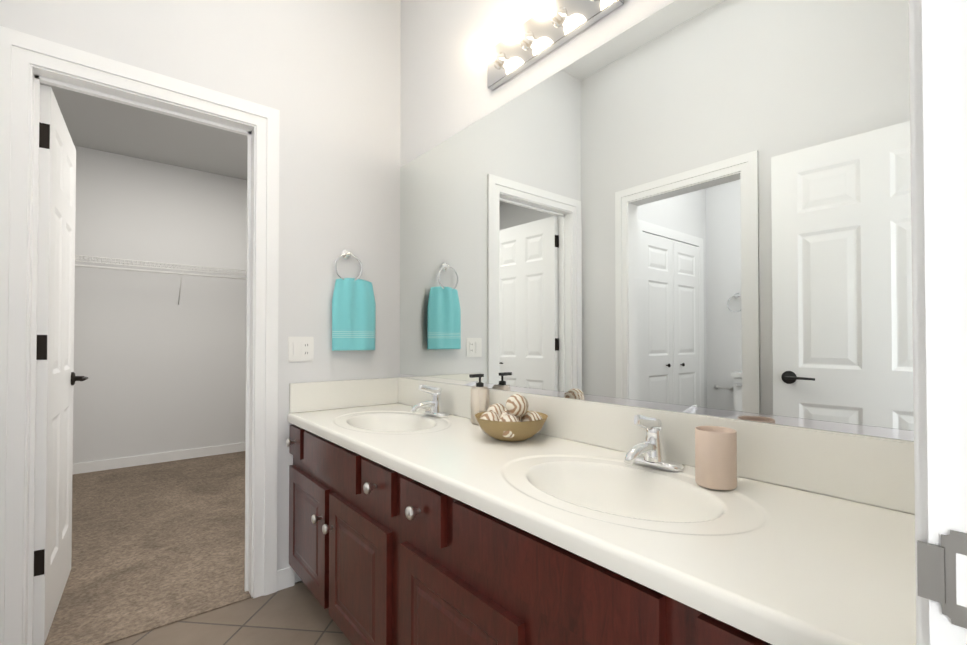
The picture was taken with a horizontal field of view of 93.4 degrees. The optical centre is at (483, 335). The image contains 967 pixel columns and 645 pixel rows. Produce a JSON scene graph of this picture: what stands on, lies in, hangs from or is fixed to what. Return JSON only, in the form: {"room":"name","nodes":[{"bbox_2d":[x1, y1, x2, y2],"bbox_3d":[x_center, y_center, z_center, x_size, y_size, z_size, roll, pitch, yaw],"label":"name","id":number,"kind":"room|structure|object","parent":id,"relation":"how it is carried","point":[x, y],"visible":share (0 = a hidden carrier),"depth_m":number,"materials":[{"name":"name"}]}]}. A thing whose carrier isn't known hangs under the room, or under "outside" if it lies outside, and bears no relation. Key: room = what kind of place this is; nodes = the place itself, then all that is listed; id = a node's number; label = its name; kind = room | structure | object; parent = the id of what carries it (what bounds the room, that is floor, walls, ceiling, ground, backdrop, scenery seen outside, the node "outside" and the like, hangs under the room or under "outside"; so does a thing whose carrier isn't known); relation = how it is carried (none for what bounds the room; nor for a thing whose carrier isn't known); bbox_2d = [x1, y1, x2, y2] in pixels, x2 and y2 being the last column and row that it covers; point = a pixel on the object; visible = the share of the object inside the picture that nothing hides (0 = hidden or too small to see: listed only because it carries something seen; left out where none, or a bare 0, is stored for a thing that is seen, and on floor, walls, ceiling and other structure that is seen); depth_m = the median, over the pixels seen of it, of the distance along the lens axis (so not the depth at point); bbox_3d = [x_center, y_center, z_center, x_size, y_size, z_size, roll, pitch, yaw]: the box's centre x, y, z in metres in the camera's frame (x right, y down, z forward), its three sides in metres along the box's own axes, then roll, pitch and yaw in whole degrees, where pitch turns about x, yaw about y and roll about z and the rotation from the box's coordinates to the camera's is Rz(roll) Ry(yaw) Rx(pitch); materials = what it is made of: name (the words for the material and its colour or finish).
{"room":"bathroom","nodes":[
{"label":"bathroom","id":0,"kind":"room"},
{"bbox_2d":[40,83,246,179],"bbox_3d":[-2.275,-1.624,2.916,2.550,0.050,2.805,1,-1,-39],"label":"ceiling","id":1,"kind":"structure","parent":0,"point":[96,123],"depth_m":3.63,"materials":[{"name":"grey paint"}]},
{"bbox_2d":[73,145,246,463],"bbox_3d":[-3.195,-0.370,4.034,2.780,3.050,0.115,1,-1,-39],"label":"wall","id":2,"kind":"structure","parent":0,"point":[159,367],"depth_m":4.14,"materials":[{"name":"white paint"}]},
{"bbox_2d":[72,442,244,474],"bbox_3d":[-3.146,1.106,3.971,2.490,0.085,0.012,1,-1,-39],"label":"baseboard","id":3,"kind":"structure","parent":2,"relation":"attached to","point":[93,466],"depth_m":4.11,"materials":[{"name":"white wood"}]},
{"bbox_2d":[75,255,246,304],"bbox_3d":[-3.180,-0.464,3.775,2.238,0.337,0.304,1,-1,-39],"label":"closet shelf","id":4,"kind":"object","parent":2,"relation":"attached to","point":[151,271],"visible":0.67,"depth_m":3.96,"materials":[{"name":"white metal"}]},
{"bbox_2d":[44,451,302,644],"bbox_3d":[-2.275,1.167,2.880,2.780,0.066,3.035,1,-1,-39],"label":"floor carpet","id":5,"kind":"object","parent":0,"point":[157,545],"visible":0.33,"depth_m":2.42,"materials":[{"name":"beige carpet"}]},
{"bbox_2d":[0,0,400,583],"bbox_3d":[-1.782,-0.404,1.420,3.880,3.050,0.115,1,-1,-39],"label":"wall","id":6,"kind":"structure","parent":0,"point":[323,77],"depth_m":2.13,"materials":[{"name":"white paint"}]},
{"bbox_2d":[33,84,75,644],"bbox_3d":[-1.803,0.105,1.926,0.035,2.030,0.687,1,-1,-36],"label":"closet door","id":7,"kind":"structure","parent":6,"relation":"in","point":[55,369],"depth_m":1.78,"materials":[{"name":"white wood"}]},
{"bbox_2d":[34,122,49,575],"bbox_3d":[-1.598,0.044,1.634,0.045,1.635,0.032,1,-1,-36],"label":"closet door hinges","id":8,"kind":"object","parent":7,"relation":"attached to","point":[41,351],"visible":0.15,"depth_m":1.65,"materials":[{"name":"black metal"}]},
{"bbox_2d":[71,372,87,384],"bbox_3d":[-1.900,0.203,2.140,0.060,0.064,0.148,1,-1,-36],"label":"handle","id":9,"kind":"object","parent":7,"relation":"attached to","point":[74,378],"visible":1,"depth_m":2.15,"materials":[{"name":"black metal"}]},
{"bbox_2d":[0,26,279,644],"bbox_3d":[-1.304,0.057,1.802,0.888,2.138,0.151,1,-1,-39],"label":"door frame","id":10,"kind":"structure","parent":6,"relation":"attached to","point":[29,64],"depth_m":1.60,"materials":[{"name":"white wood"}]},
{"bbox_2d":[277,567,294,578],"bbox_3d":[-0.712,1.085,2.350,0.753,0.085,0.012,1,-1,-39],"label":"baseboard","id":11,"kind":"structure","parent":6,"relation":"attached to","point":[287,571],"depth_m":2.04,"materials":[{"name":"white wood"}]},
{"bbox_2d":[288,337,313,361],"bbox_3d":[-0.840,0.061,2.097,0.116,0.115,0.010,1,-1,-39],"label":"switch plate","id":12,"kind":"object","parent":6,"relation":"attached to","point":[300,349],"visible":1,"depth_m":2.10,"materials":[{"name":"white plastic"}]},
{"bbox_2d":[332,249,375,350],"bbox_3d":[-0.638,-0.178,2.235,0.222,0.498,0.055,1,-1,-39],"label":"towel ring","id":13,"kind":"object","parent":6,"relation":"attached to","point":[353,313],"visible":1,"depth_m":2.21,"materials":[{"name":"teal fabric"}]},
{"bbox_2d":[107,582,351,644],"bbox_3d":[-0.512,1.131,-0.165,3.880,0.060,3.915,1,-1,-39],"label":"floor","id":14,"kind":"structure","parent":0,"point":[297,614],"depth_m":1.76,"materials":[{"name":"beige tile"}]},
{"bbox_2d":[286,377,915,644],"bbox_3d":[-0.015,0.663,1.410,0.598,0.914,2.101,1,-1,-39],"label":"bathroom vanity","id":15,"kind":"object","parent":14,"relation":"on","point":[566,525],"visible":0.92,"depth_m":0.99,"materials":[{"name":"white stone"}]},
{"bbox_2d":[411,385,448,416],"bbox_3d":[-0.245,0.279,1.972,0.158,0.138,0.150,1,-1,-39],"label":"faucet","id":16,"kind":"object","parent":15,"relation":"on","point":[434,404],"visible":1,"depth_m":1.98,"materials":[{"name":"silver metal"}]},
{"bbox_2d":[469,374,488,424],"bbox_3d":[-0.020,0.247,1.782,0.074,0.196,0.058,1,-1,-39],"label":"soap dispenser","id":17,"kind":"object","parent":15,"relation":"on","point":[479,397],"visible":0.85,"depth_m":1.77,"materials":[{"name":"beige ceramic"}]},
{"bbox_2d":[475,394,547,440],"bbox_3d":[0.092,0.267,1.525,0.244,0.151,0.244,1,-1,-39],"label":"decorative bowl","id":18,"kind":"object","parent":15,"relation":"on","point":[514,419],"visible":1,"depth_m":1.46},
{"bbox_2d":[624,415,683,471],"bbox_3d":[0.410,0.268,1.165,0.158,0.138,0.150,1,-1,-39],"label":"faucet","id":19,"kind":"object","parent":15,"relation":"on","point":[650,451],"visible":0.98,"depth_m":1.17,"materials":[{"name":"silver metal"}]},
{"bbox_2d":[695,426,736,489],"bbox_3d":[0.524,0.273,1.029,0.084,0.125,0.084,1,-1,-39],"label":"tumbler","id":20,"kind":"object","parent":15,"relation":"on","point":[715,457],"visible":1,"depth_m":1.00,"materials":[{"name":"beige ceramic"}]},
{"bbox_2d":[400,0,913,430],"bbox_3d":[0.296,-0.401,1.603,0.122,3.050,2.220,1,-1,-39],"label":"wall mirror","id":21,"kind":"object","parent":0,"point":[702,203],"depth_m":1.24,"materials":[{"name":"clear glass"}]},
{"bbox_2d":[398,373,913,440],"bbox_3d":[0.213,0.199,1.603,0.009,0.019,2.095,1,-1,-39],"label":"channel","id":22,"kind":"object","parent":21,"relation":"attached to","point":[892,433],"visible":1,"depth_m":1.14,"materials":[{"name":"silver metal"}]},
{"bbox_3d":[-0.486,-0.427,-0.387,3.615,3.050,0.115,1,-1,-39],"label":"wall","id":23,"kind":"structure","parent":0,"visible":0},
{"bbox_2d":[473,0,623,90],"bbox_3d":[0.171,-1.067,1.556,0.153,0.150,0.612,1,-1,-39],"label":"sconce","id":24,"kind":"object","parent":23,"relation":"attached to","point":[548,27],"visible":1,"depth_m":1.57,"materials":[{"name":"silver metal"}]},
{"bbox_2d":[909,0,966,644],"bbox_3d":[0.068,0.051,0.056,0.942,2.106,0.139,1,-1,-39],"label":"door frame","id":25,"kind":"structure","parent":23,"relation":"attached to","point":[938,78],"depth_m":0.35,"materials":[{"name":"white wood"}]},
{"bbox_2d":[917,530,966,628],"bbox_3d":[0.354,0.182,0.341,0.004,0.070,0.042,1,-1,-39],"label":"strike plate","id":26,"kind":"object","parent":25,"relation":"attached to","point":[936,571],"depth_m":0.35,"materials":[{"name":"grey metal"}]},
{"bbox_2d":[956,553,966,606],"bbox_3d":[0.359,0.182,0.335,0.001,0.038,0.016,1,-1,-39],"label":"trim","id":27,"kind":"structure","parent":23,"relation":"attached to","point":[961,578],"depth_m":0.34,"materials":[{"name":"white wood"}]}
]}

